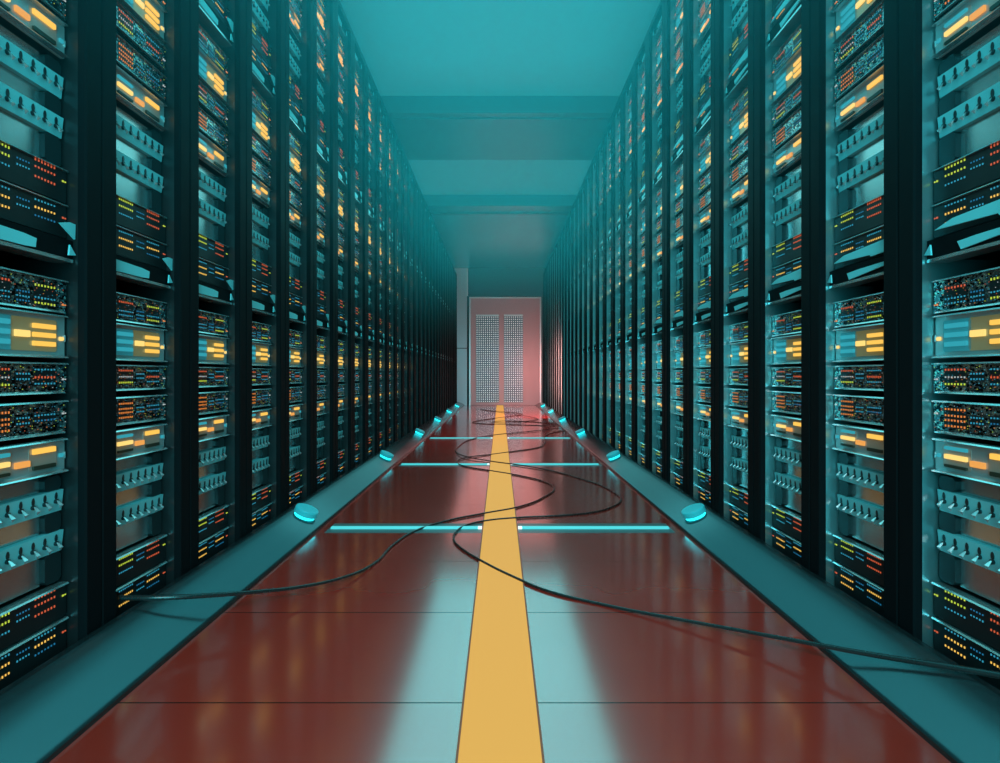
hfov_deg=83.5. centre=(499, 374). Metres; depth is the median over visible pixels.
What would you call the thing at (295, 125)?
shelf
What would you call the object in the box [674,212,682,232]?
server
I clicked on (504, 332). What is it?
door
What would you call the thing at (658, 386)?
server
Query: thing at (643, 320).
server
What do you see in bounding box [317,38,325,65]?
server
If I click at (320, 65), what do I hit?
display unit
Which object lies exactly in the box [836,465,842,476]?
toggle switch
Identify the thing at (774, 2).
server
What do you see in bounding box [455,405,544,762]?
guide stripe
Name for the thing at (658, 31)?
tray
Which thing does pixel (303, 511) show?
lamp
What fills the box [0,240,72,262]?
tray
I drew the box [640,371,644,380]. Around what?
server
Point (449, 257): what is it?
rack
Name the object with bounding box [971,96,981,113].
toggle switch
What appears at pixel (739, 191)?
display unit
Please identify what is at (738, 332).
server
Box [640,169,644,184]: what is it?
server
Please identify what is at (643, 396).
display unit
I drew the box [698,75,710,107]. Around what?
server
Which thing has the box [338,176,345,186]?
tray
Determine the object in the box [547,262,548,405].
rack
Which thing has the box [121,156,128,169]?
toggle switch
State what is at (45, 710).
trim
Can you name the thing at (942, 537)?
toggle switch
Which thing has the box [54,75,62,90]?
toggle switch
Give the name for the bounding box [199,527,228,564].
server
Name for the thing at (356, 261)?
display unit
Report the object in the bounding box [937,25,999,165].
panel
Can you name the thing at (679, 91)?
panel
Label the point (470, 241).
ceiling
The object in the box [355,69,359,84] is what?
server
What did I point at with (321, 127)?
server
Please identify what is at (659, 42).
server
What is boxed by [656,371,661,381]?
server
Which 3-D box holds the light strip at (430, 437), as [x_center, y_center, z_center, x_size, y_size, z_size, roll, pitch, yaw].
[-0.651,1.052,9.364,1.052,0.012,0.240,0,0,0]
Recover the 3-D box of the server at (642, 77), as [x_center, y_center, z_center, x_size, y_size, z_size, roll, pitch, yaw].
[1.838,-3.249,6.012,0.564,0.120,0.426,0,0,0]
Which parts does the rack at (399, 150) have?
post, panel, panel, post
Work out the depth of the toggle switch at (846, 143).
2.55 m
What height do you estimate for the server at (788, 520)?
0.118 m
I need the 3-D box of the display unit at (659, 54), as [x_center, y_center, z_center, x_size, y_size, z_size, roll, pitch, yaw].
[1.835,-3.106,5.412,0.571,0.153,0.426,0,0,0]
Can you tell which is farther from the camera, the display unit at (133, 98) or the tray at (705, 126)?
the tray at (705, 126)
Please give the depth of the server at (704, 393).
4.29 m
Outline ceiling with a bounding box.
[423,195,576,267]
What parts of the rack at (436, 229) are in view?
panel, post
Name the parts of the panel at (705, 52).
blank panel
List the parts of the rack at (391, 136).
post, panel, panel, post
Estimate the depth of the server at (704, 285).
4.29 m
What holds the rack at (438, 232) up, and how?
on the floor
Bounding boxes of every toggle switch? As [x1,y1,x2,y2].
[5,42,15,59]
[5,89,15,105]
[5,505,15,521]
[5,552,15,568]
[18,51,27,67]
[18,96,28,113]
[18,502,28,517]
[18,547,28,563]
[30,59,40,75]
[30,104,40,119]
[30,498,40,514]
[30,543,40,558]
[42,67,52,82]
[42,110,51,126]
[42,495,51,510]
[42,538,51,553]
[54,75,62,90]
[54,117,62,132]
[54,492,63,507]
[54,534,63,549]
[121,120,128,133]
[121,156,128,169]
[121,474,128,487]
[121,510,128,523]
[129,126,136,138]
[129,161,136,173]
[129,473,136,485]
[129,508,136,520]
[137,130,143,142]
[137,165,143,177]
[137,470,143,483]
[137,505,143,517]
[144,169,150,181]
[144,469,150,480]
[144,502,150,514]
[151,140,157,151]
[151,173,157,184]
[151,467,157,478]
[151,500,157,511]
[157,144,163,155]
[157,177,163,188]
[157,466,163,476]
[157,498,163,508]
[836,144,842,155]
[836,177,842,188]
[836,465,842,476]
[836,498,842,508]
[842,140,848,151]
[842,173,848,184]
[842,467,848,478]
[842,500,848,511]
[849,169,855,181]
[849,469,855,480]
[849,502,855,514]
[856,130,862,142]
[856,165,862,177]
[856,470,862,483]
[856,505,862,517]
[863,126,870,138]
[863,161,870,173]
[863,473,870,485]
[863,508,870,520]
[871,120,878,133]
[871,156,878,168]
[871,474,878,487]
[871,510,878,523]
[936,492,945,507]
[936,534,945,549]
[937,75,945,90]
[937,117,945,132]
[947,67,957,82]
[948,110,957,126]
[948,495,957,510]
[948,538,957,553]
[959,59,969,75]
[959,104,969,119]
[959,498,969,514]
[959,543,969,558]
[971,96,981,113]
[971,502,981,517]
[971,547,981,563]
[972,51,981,67]
[984,42,994,59]
[984,89,994,105]
[984,505,994,521]
[984,552,994,568]
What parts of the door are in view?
perforated panel, perforated panel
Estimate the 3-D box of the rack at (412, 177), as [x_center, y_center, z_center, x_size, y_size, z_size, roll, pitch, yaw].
[-1.867,-1.220,9.612,0.735,4.555,0.598,0,0,0]
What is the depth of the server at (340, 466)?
5.52 m
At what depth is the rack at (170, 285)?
2.63 m
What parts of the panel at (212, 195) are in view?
blank panel, blank panel, blank panel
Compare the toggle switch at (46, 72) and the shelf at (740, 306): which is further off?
the shelf at (740, 306)
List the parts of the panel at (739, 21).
blank panel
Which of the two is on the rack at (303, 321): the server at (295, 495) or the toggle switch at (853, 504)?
the server at (295, 495)
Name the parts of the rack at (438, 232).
panel, post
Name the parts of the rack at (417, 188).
post, panel, post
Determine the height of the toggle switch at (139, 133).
0.058 m
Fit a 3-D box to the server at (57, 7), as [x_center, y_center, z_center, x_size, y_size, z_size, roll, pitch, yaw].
[-1.838,-1.336,1.812,0.564,0.116,0.426,0,0,0]
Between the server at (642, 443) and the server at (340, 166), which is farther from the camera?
the server at (642, 443)
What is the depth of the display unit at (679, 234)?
4.91 m
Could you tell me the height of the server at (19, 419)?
0.116 m
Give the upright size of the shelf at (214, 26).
0.068 m
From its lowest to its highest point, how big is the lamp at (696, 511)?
0.114 m
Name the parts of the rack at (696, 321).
post, panel, post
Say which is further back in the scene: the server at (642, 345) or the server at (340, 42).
the server at (642, 345)
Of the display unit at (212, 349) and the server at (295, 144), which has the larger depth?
the server at (295, 144)
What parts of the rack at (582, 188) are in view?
post, panel, post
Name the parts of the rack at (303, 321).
post, panel, post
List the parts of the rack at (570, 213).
post, panel, post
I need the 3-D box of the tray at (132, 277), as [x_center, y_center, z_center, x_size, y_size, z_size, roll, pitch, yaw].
[-1.582,-0.410,2.412,0.076,0.012,0.428,0,0,0]
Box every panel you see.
[0,25,63,165]
[0,475,63,604]
[116,106,163,213]
[116,452,163,550]
[199,164,226,243]
[199,438,226,512]
[252,0,269,43]
[252,201,269,264]
[252,428,269,488]
[289,32,300,87]
[289,227,300,279]
[289,421,300,471]
[317,78,324,121]
[317,247,324,290]
[317,415,324,458]
[339,0,660,95]
[408,160,591,194]
[675,78,682,121]
[675,247,682,290]
[675,415,682,458]
[699,32,710,87]
[699,227,710,279]
[699,421,710,471]
[730,0,747,43]
[730,201,747,264]
[730,428,747,488]
[773,164,800,243]
[773,438,800,512]
[836,106,883,213]
[836,452,883,550]
[936,475,999,604]
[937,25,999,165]
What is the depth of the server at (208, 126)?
3.06 m
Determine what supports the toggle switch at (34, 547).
attached to the panel at (31, 537)
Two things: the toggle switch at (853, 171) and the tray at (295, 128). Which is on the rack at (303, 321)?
the tray at (295, 128)
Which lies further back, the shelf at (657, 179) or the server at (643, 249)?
the server at (643, 249)
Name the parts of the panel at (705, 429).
blank panel, blank panel, blank panel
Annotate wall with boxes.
[454,268,545,404]
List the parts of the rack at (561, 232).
post, panel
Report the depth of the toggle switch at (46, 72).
1.94 m
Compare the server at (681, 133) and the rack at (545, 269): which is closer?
the server at (681, 133)
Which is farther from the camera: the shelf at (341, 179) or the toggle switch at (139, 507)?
the shelf at (341, 179)
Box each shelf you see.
[0,219,72,259]
[116,255,169,285]
[199,281,231,302]
[204,0,231,43]
[252,60,273,95]
[252,297,273,313]
[289,107,303,132]
[289,309,303,321]
[317,143,327,162]
[317,318,327,327]
[338,169,345,184]
[338,324,345,332]
[654,14,661,35]
[654,169,661,184]
[654,324,661,332]
[672,143,682,162]
[672,318,682,327]
[696,107,710,132]
[696,309,710,321]
[726,60,747,95]
[726,297,747,313]
[768,0,800,43]
[768,281,800,302]
[830,255,883,285]
[927,219,999,259]
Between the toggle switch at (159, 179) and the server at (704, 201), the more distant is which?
the server at (704, 201)
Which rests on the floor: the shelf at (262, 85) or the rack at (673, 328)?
the rack at (673, 328)
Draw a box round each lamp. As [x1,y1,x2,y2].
[294,503,318,520]
[380,450,393,459]
[415,428,424,434]
[575,428,584,434]
[606,450,619,459]
[681,503,705,520]
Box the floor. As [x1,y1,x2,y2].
[49,405,950,762]
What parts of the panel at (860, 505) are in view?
blank panel, blank panel, blank panel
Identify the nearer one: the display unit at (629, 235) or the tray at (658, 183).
the tray at (658, 183)
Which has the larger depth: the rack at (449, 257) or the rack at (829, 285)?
the rack at (449, 257)
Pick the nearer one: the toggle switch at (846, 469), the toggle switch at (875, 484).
the toggle switch at (875, 484)
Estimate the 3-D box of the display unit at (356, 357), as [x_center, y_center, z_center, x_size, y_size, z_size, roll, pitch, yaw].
[-1.835,-0.136,6.012,0.571,0.153,0.426,0,0,0]
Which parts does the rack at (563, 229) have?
post, panel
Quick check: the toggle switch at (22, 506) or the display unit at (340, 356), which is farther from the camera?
the display unit at (340, 356)
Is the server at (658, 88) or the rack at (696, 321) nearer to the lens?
the rack at (696, 321)
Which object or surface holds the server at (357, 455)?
on the rack at (359, 63)
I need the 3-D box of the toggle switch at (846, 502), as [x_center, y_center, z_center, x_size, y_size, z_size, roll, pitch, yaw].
[1.570,0.596,2.543,0.023,0.058,0.017,0,0,0]
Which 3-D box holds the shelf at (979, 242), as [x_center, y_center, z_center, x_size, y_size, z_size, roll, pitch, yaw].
[1.873,-0.451,1.812,0.653,0.068,0.433,0,0,0]
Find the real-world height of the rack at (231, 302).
4.555 m
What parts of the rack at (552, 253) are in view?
post, panel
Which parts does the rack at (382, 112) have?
post, panel, panel, post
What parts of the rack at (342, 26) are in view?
post, patch panel, patch panel, patch panel, panel, panel, post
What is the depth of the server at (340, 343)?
5.51 m
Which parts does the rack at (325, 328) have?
post, panel, post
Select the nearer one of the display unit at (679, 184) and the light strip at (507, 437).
the display unit at (679, 184)
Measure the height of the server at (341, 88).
0.116 m
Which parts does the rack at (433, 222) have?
panel, post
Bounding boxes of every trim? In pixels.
[0,402,464,762]
[430,212,569,214]
[535,402,999,762]
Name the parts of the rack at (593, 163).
post, panel, panel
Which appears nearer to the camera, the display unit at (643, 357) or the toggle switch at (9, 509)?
the toggle switch at (9, 509)
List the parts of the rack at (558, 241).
post, post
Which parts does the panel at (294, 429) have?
blank panel, blank panel, blank panel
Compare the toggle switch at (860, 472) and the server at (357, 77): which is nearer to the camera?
the toggle switch at (860, 472)
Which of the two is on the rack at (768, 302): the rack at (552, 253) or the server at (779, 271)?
the server at (779, 271)
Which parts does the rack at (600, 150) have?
post, panel, panel, post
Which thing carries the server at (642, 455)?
on the rack at (640, 63)
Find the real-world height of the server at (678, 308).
0.118 m
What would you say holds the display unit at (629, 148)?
in the rack at (627, 91)
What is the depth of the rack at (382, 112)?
7.43 m
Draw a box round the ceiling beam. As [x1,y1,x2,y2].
[381,96,618,159]
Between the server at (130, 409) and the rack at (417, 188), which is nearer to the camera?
the server at (130, 409)
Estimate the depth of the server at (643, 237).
6.14 m
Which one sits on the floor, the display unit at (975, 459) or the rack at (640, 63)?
the rack at (640, 63)
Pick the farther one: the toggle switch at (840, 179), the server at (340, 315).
the server at (340, 315)
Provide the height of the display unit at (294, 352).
0.153 m
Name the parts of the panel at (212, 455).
blank panel, blank panel, blank panel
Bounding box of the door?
[469,297,540,404]
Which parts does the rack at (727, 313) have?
post, panel, post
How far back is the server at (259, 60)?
3.67 m
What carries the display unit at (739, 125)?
in the rack at (727, 313)
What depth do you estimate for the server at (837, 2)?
2.59 m
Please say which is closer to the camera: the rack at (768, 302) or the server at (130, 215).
the server at (130, 215)
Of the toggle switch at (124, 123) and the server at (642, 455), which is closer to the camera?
the toggle switch at (124, 123)
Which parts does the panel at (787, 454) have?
blank panel, blank panel, blank panel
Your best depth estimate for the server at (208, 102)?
3.06 m
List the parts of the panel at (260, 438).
blank panel, blank panel, blank panel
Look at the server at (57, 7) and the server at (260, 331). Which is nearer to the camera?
the server at (57, 7)
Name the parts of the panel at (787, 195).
blank panel, blank panel, blank panel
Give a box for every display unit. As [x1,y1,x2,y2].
[0,0,68,58]
[0,307,68,357]
[0,438,68,485]
[116,65,167,130]
[116,323,167,361]
[116,423,167,459]
[117,0,167,44]
[199,47,229,105]
[199,132,229,176]
[199,334,228,364]
[199,414,229,441]
[252,105,271,148]
[252,175,271,207]
[252,341,271,365]
[252,408,271,429]
[289,3,302,41]
[289,145,302,178]
[289,205,302,230]
[289,346,302,366]
[289,404,302,421]
[317,1,325,35]
[317,53,326,81]
[317,176,325,201]
[317,227,326,247]
[317,350,325,367]
[317,400,326,415]
[338,44,344,72]
[338,90,344,112]
[338,199,344,220]
[338,244,344,260]
[338,353,344,368]
[338,397,344,410]
[355,79,359,101]
[355,120,359,138]
[355,217,359,235]
[355,258,359,271]
[355,355,359,369]
[355,395,359,406]
[369,108,371,125]
[369,145,371,158]
[369,233,371,247]
[628,108,630,125]
[628,145,630,158]
[628,233,630,247]
[640,79,644,101]
[640,120,644,138]
[640,217,644,235]
[640,258,644,271]
[640,355,644,369]
[640,395,644,406]
[655,44,661,72]
[655,90,661,112]
[655,199,661,220]
[655,244,661,260]
[655,353,661,368]
[655,397,661,410]
[673,53,682,81]
[673,227,682,247]
[673,400,682,415]
[674,1,682,35]
[674,176,682,201]
[674,350,682,367]
[697,3,710,41]
[697,145,710,178]
[697,205,710,230]
[697,346,710,366]
[697,404,710,421]
[728,105,747,148]
[728,175,747,207]
[728,341,747,365]
[728,408,747,429]
[770,47,800,105]
[770,132,800,176]
[770,414,800,441]
[771,334,800,364]
[832,0,882,44]
[832,65,883,130]
[832,323,883,361]
[832,423,883,459]
[931,0,999,58]
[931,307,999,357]
[931,438,999,485]
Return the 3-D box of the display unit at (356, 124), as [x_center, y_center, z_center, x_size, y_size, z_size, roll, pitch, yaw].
[-1.835,-2.684,6.012,0.571,0.120,0.426,0,0,0]
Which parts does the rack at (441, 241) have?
post, post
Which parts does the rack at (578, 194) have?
post, panel, post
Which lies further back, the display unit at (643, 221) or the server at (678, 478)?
the display unit at (643, 221)
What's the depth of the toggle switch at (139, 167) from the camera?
2.45 m
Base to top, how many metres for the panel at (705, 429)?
0.377 m
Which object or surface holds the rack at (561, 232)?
on the floor
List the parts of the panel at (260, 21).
blank panel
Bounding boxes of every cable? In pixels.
[119,410,564,600]
[452,409,999,678]
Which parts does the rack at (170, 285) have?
post, panel, post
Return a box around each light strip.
[325,523,481,532]
[399,463,489,465]
[429,437,492,438]
[507,437,570,438]
[511,463,600,465]
[518,523,674,532]
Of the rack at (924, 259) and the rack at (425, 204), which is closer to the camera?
the rack at (924, 259)
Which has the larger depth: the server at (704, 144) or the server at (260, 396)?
the server at (704, 144)
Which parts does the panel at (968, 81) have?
blank panel, blank panel, blank panel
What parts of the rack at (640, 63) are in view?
post, panel, panel, patch panel, patch panel, patch panel, post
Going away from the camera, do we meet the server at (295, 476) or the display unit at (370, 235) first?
the server at (295, 476)
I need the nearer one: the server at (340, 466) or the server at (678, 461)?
the server at (678, 461)
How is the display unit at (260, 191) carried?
in the rack at (272, 313)
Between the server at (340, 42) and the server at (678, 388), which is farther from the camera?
the server at (340, 42)
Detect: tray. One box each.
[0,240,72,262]
[116,272,170,288]
[199,5,231,46]
[199,294,231,304]
[252,70,273,97]
[252,308,273,315]
[289,116,304,135]
[289,318,304,323]
[317,150,327,163]
[317,326,327,329]
[338,21,345,38]
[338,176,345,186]
[355,58,360,70]
[639,58,644,70]
[654,21,661,38]
[654,176,661,186]
[672,150,682,163]
[672,326,682,329]
[695,116,710,135]
[695,318,710,323]
[726,70,747,97]
[726,308,747,315]
[768,5,800,46]
[768,294,800,304]
[829,272,883,288]
[927,240,999,262]
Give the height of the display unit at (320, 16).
0.153 m
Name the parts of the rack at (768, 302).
post, panel, post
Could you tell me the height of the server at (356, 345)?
0.120 m
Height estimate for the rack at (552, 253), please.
4.555 m
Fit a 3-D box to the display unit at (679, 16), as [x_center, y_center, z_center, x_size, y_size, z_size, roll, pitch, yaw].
[1.835,-3.106,4.812,0.571,0.153,0.426,0,0,0]
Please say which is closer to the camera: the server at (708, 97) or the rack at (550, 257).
the server at (708, 97)
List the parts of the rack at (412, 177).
post, panel, post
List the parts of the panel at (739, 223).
blank panel, blank panel, blank panel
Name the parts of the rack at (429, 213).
post, panel, post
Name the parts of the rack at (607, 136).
post, panel, panel, post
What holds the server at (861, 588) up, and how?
on the rack at (829, 285)
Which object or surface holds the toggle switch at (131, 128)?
attached to the panel at (139, 149)
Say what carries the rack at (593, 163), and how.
on the floor
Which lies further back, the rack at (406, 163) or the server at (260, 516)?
the rack at (406, 163)
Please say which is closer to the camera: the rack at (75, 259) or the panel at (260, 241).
the rack at (75, 259)
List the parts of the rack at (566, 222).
post, panel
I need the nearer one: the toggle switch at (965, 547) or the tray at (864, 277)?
the toggle switch at (965, 547)
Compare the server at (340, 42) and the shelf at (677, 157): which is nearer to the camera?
the shelf at (677, 157)
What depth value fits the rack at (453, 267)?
18.23 m
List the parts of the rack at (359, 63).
post, patch panel, patch panel, patch panel, panel, panel, post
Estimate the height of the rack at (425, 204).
4.555 m
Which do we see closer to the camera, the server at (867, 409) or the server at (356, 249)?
the server at (867, 409)
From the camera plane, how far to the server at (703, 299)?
4.29 m
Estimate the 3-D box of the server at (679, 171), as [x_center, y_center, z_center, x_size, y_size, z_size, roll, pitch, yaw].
[1.838,-1.764,4.812,0.564,0.120,0.426,0,0,0]
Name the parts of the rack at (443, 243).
panel, post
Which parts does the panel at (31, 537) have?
blank panel, blank panel, blank panel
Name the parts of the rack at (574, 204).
post, panel, post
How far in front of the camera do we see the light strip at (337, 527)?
3.84 m
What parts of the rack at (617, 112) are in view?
post, panel, panel, post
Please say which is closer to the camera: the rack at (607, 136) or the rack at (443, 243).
the rack at (607, 136)
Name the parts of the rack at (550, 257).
post, panel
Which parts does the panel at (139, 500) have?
blank panel, blank panel, blank panel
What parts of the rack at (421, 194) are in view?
post, panel, post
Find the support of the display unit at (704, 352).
in the rack at (696, 321)
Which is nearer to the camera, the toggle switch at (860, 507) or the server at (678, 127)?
the toggle switch at (860, 507)
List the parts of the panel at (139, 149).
blank panel, blank panel, blank panel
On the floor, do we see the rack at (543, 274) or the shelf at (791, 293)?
the rack at (543, 274)
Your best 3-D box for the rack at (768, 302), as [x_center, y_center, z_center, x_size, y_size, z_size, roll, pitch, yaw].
[1.867,-1.220,3.012,0.735,4.555,0.598,0,0,0]
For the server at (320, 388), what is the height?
0.116 m
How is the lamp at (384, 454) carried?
on the trim at (45, 710)
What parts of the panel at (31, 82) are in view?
blank panel, blank panel, blank panel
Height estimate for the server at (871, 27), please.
0.108 m
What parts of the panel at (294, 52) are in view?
blank panel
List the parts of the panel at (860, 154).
blank panel, blank panel, blank panel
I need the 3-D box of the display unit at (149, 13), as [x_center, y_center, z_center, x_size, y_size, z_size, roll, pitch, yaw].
[-1.835,-1.621,2.412,0.571,0.153,0.426,0,0,0]
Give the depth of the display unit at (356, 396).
6.14 m
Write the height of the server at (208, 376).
0.108 m
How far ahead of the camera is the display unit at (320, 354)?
4.91 m
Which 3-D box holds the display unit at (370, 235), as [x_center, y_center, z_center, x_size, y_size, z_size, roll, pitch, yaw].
[-1.835,-1.621,6.612,0.571,0.153,0.426,0,0,0]
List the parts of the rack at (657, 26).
post, panel, panel, patch panel, patch panel, patch panel, post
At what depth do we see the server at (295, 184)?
4.29 m
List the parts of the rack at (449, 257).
panel, post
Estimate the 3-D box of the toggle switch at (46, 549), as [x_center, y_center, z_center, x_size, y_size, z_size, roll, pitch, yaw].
[-1.570,0.596,1.943,0.023,0.058,0.017,0,0,0]
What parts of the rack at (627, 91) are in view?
post, panel, panel, patch panel, patch panel, patch panel, post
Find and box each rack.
[0,0,100,648]
[101,0,188,625]
[189,0,245,570]
[246,0,284,534]
[285,0,313,509]
[314,0,334,491]
[335,0,352,478]
[353,33,366,466]
[367,66,377,458]
[378,92,387,451]
[388,115,395,444]
[396,134,403,439]
[404,152,409,434]
[410,166,414,430]
[415,178,419,427]
[420,190,423,424]
[424,199,427,422]
[428,208,431,419]
[432,218,434,417]
[435,225,437,415]
[438,232,439,413]
[440,236,442,412]
[443,243,444,410]
[445,248,446,408]
[447,253,448,407]
[449,257,450,406]
[451,262,452,405]
[453,267,453,403]
[454,269,455,403]
[456,274,456,401]
[543,274,543,401]
[544,269,545,403]
[546,267,546,403]
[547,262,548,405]
[549,257,550,406]
[551,253,552,407]
[553,248,554,408]
[555,243,556,410]
[557,236,559,412]
[560,232,561,413]
[562,225,564,415]
[565,218,567,417]
[568,208,571,419]
[572,199,575,422]
[576,190,579,424]
[580,178,584,427]
[585,166,589,430]
[590,152,595,434]
[596,134,603,439]
[604,115,611,444]
[612,92,621,451]
[622,66,632,458]
[633,33,646,466]
[647,0,664,478]
[665,0,685,491]
[686,0,714,509]
[715,0,753,534]
[754,0,810,570]
[811,0,898,625]
[899,0,999,648]
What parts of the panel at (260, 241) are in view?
blank panel, blank panel, blank panel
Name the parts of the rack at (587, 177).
post, panel, post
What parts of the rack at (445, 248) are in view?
panel, post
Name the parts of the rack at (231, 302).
post, panel, post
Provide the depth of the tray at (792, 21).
3.06 m
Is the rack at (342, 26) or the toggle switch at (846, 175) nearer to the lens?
the toggle switch at (846, 175)
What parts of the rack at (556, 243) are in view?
post, panel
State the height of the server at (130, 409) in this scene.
0.116 m
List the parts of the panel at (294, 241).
blank panel, blank panel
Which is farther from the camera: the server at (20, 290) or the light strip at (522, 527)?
the light strip at (522, 527)
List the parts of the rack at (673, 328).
post, panel, post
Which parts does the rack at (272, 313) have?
post, panel, post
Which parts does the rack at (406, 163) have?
panel, panel, post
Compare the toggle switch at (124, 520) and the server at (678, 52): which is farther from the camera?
the server at (678, 52)
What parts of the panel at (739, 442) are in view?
blank panel, blank panel, blank panel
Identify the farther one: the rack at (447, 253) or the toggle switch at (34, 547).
the rack at (447, 253)
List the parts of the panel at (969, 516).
blank panel, blank panel, blank panel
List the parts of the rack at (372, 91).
post, patch panel, patch panel, patch panel, panel, panel, post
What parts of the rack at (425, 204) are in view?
post, panel, post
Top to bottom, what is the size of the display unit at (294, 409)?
0.120 m
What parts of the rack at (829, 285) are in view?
post, panel, post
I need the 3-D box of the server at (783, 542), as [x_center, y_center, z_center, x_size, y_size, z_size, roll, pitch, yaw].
[1.839,0.932,3.012,0.562,0.118,0.426,0,0,0]
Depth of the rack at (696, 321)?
4.43 m
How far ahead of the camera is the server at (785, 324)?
3.06 m
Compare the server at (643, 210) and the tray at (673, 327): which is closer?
the tray at (673, 327)
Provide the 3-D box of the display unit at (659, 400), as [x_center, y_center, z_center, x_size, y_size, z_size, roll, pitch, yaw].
[1.835,0.285,5.412,0.571,0.120,0.426,0,0,0]
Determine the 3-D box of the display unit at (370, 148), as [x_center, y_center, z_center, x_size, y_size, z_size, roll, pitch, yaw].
[-1.835,-2.684,6.612,0.571,0.120,0.426,0,0,0]
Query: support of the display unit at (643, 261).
in the rack at (640, 63)
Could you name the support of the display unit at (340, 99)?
in the rack at (342, 26)
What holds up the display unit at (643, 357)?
in the rack at (640, 63)
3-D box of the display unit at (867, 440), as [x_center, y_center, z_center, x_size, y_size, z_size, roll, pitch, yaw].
[1.835,0.285,2.412,0.571,0.120,0.426,0,0,0]
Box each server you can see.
[0,139,67,202]
[0,179,68,237]
[0,267,68,313]
[0,361,68,395]
[0,400,68,440]
[0,582,68,650]
[0,616,68,689]
[37,0,65,20]
[116,0,166,71]
[116,33,166,101]
[116,194,166,242]
[116,225,167,269]
[116,292,166,327]
[116,364,166,390]
[116,394,167,425]
[116,534,167,586]
[116,561,166,616]
[157,0,164,8]
[199,24,228,77]
[199,81,228,127]
[199,107,228,152]
[199,233,228,266]
[199,257,228,288]
[199,310,228,336]
[199,367,227,387]
[199,391,228,414]
[199,505,228,540]
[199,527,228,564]
[206,0,228,27]
[221,0,227,8]
[252,23,270,65]
[252,43,271,81]
[252,86,271,123]
[252,133,270,166]
[252,154,271,187]
[252,258,271,283]
[252,278,270,302]
[252,321,270,342]
[252,368,271,384]
[252,388,270,407]
[252,484,270,511]
[252,503,271,530]
[289,0,301,24]
[289,75,301,107]
[289,92,301,121]
[289,129,302,157]
[289,169,301,194]
[289,187,301,212]
[289,276,301,296]
[289,293,301,311]
[289,329,302,346]
[289,369,301,383]
[289,387,301,402]
[289,470,301,490]
[289,485,301,507]
[317,0,325,17]
[317,23,325,50]
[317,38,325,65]
[317,115,325,138]
[317,130,325,151]
[317,162,325,183]
[317,196,325,216]
[317,212,325,232]
[317,289,324,305]
[317,303,324,319]
[317,335,325,350]
[317,370,325,382]
[317,385,325,398]
[317,458,325,475]
[317,472,325,489]
[338,33,344,54]
[338,63,344,85]
[338,77,344,98]
[338,145,343,164]
[338,158,344,175]
[338,186,344,203]
[338,217,343,233]
[338,231,344,247]
[338,299,343,312]
[338,312,344,325]
[338,340,344,352]
[338,371,343,381]
[338,384,344,395]
[338,449,344,463]
[338,462,344,476]
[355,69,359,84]
[355,96,358,113]
[355,108,359,125]
[355,169,359,184]
[355,181,359,194]
[355,206,358,220]
[355,234,358,246]
[355,246,359,259]
[355,307,358,318]
[355,318,358,330]
[355,344,358,354]
[355,371,359,380]
[355,383,359,393]
[355,442,359,454]
[355,454,358,465]
[640,69,644,84]
[640,108,644,125]
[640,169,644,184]
[640,246,644,259]
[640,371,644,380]
[640,383,644,393]
[640,442,644,454]
[641,96,644,113]
[641,206,644,220]
[641,234,644,246]
[641,307,644,318]
[641,318,644,330]
[641,344,644,354]
[641,454,644,465]
[655,33,661,54]
[655,63,661,85]
[655,77,661,98]
[655,158,661,175]
[655,186,661,203]
[655,231,661,247]
[655,312,661,325]
[655,340,661,352]
[655,384,661,395]
[655,449,661,463]
[655,462,661,476]
[656,145,661,164]
[656,217,661,233]
[656,299,661,312]
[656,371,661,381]
[674,0,682,17]
[674,23,682,50]
[674,38,682,65]
[674,115,682,138]
[674,130,682,151]
[674,162,682,183]
[674,196,682,216]
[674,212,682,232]
[674,335,682,350]
[674,370,682,382]
[674,385,682,398]
[674,458,682,475]
[674,472,682,489]
[675,289,682,305]
[675,303,682,319]
[697,129,710,157]
[697,329,710,346]
[698,0,710,24]
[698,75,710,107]
[698,92,710,121]
[698,169,710,194]
[698,187,710,212]
[698,276,710,296]
[698,293,710,311]
[698,369,710,383]
[698,387,710,402]
[698,470,710,490]
[698,485,710,507]
[728,43,747,81]
[728,86,747,123]
[728,154,747,187]
[728,258,747,283]
[728,368,747,384]
[728,503,747,530]
[729,23,747,65]
[729,133,747,166]
[729,278,747,302]
[729,321,747,342]
[729,388,747,407]
[729,484,747,511]
[771,0,793,27]
[771,24,800,77]
[771,81,800,127]
[771,107,800,152]
[771,233,800,266]
[771,257,800,288]
[771,310,800,336]
[771,391,800,414]
[771,505,800,540]
[771,527,800,564]
[772,0,778,8]
[772,367,800,387]
[832,225,883,269]
[832,394,883,425]
[832,534,883,586]
[833,0,883,71]
[833,33,883,101]
[833,194,883,242]
[833,292,883,327]
[833,364,883,390]
[833,561,883,616]
[835,0,842,8]
[931,179,999,237]
[931,267,999,313]
[931,361,999,395]
[931,400,999,440]
[931,582,999,650]
[931,616,999,689]
[932,139,999,202]
[934,0,962,20]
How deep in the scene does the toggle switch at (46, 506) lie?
1.94 m
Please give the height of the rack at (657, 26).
4.555 m
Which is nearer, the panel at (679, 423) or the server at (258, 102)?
the server at (258, 102)
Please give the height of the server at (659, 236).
0.116 m
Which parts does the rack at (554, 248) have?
post, panel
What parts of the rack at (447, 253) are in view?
panel, post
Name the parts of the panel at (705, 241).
blank panel, blank panel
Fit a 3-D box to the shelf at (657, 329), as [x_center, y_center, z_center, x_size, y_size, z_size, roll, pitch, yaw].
[1.873,-0.451,5.412,0.653,0.068,0.433,0,0,0]
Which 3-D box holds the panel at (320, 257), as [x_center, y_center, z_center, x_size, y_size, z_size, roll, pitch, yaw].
[-1.804,-0.936,4.812,0.491,0.377,0.426,0,0,0]
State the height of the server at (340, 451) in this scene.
0.118 m
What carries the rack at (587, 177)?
on the floor

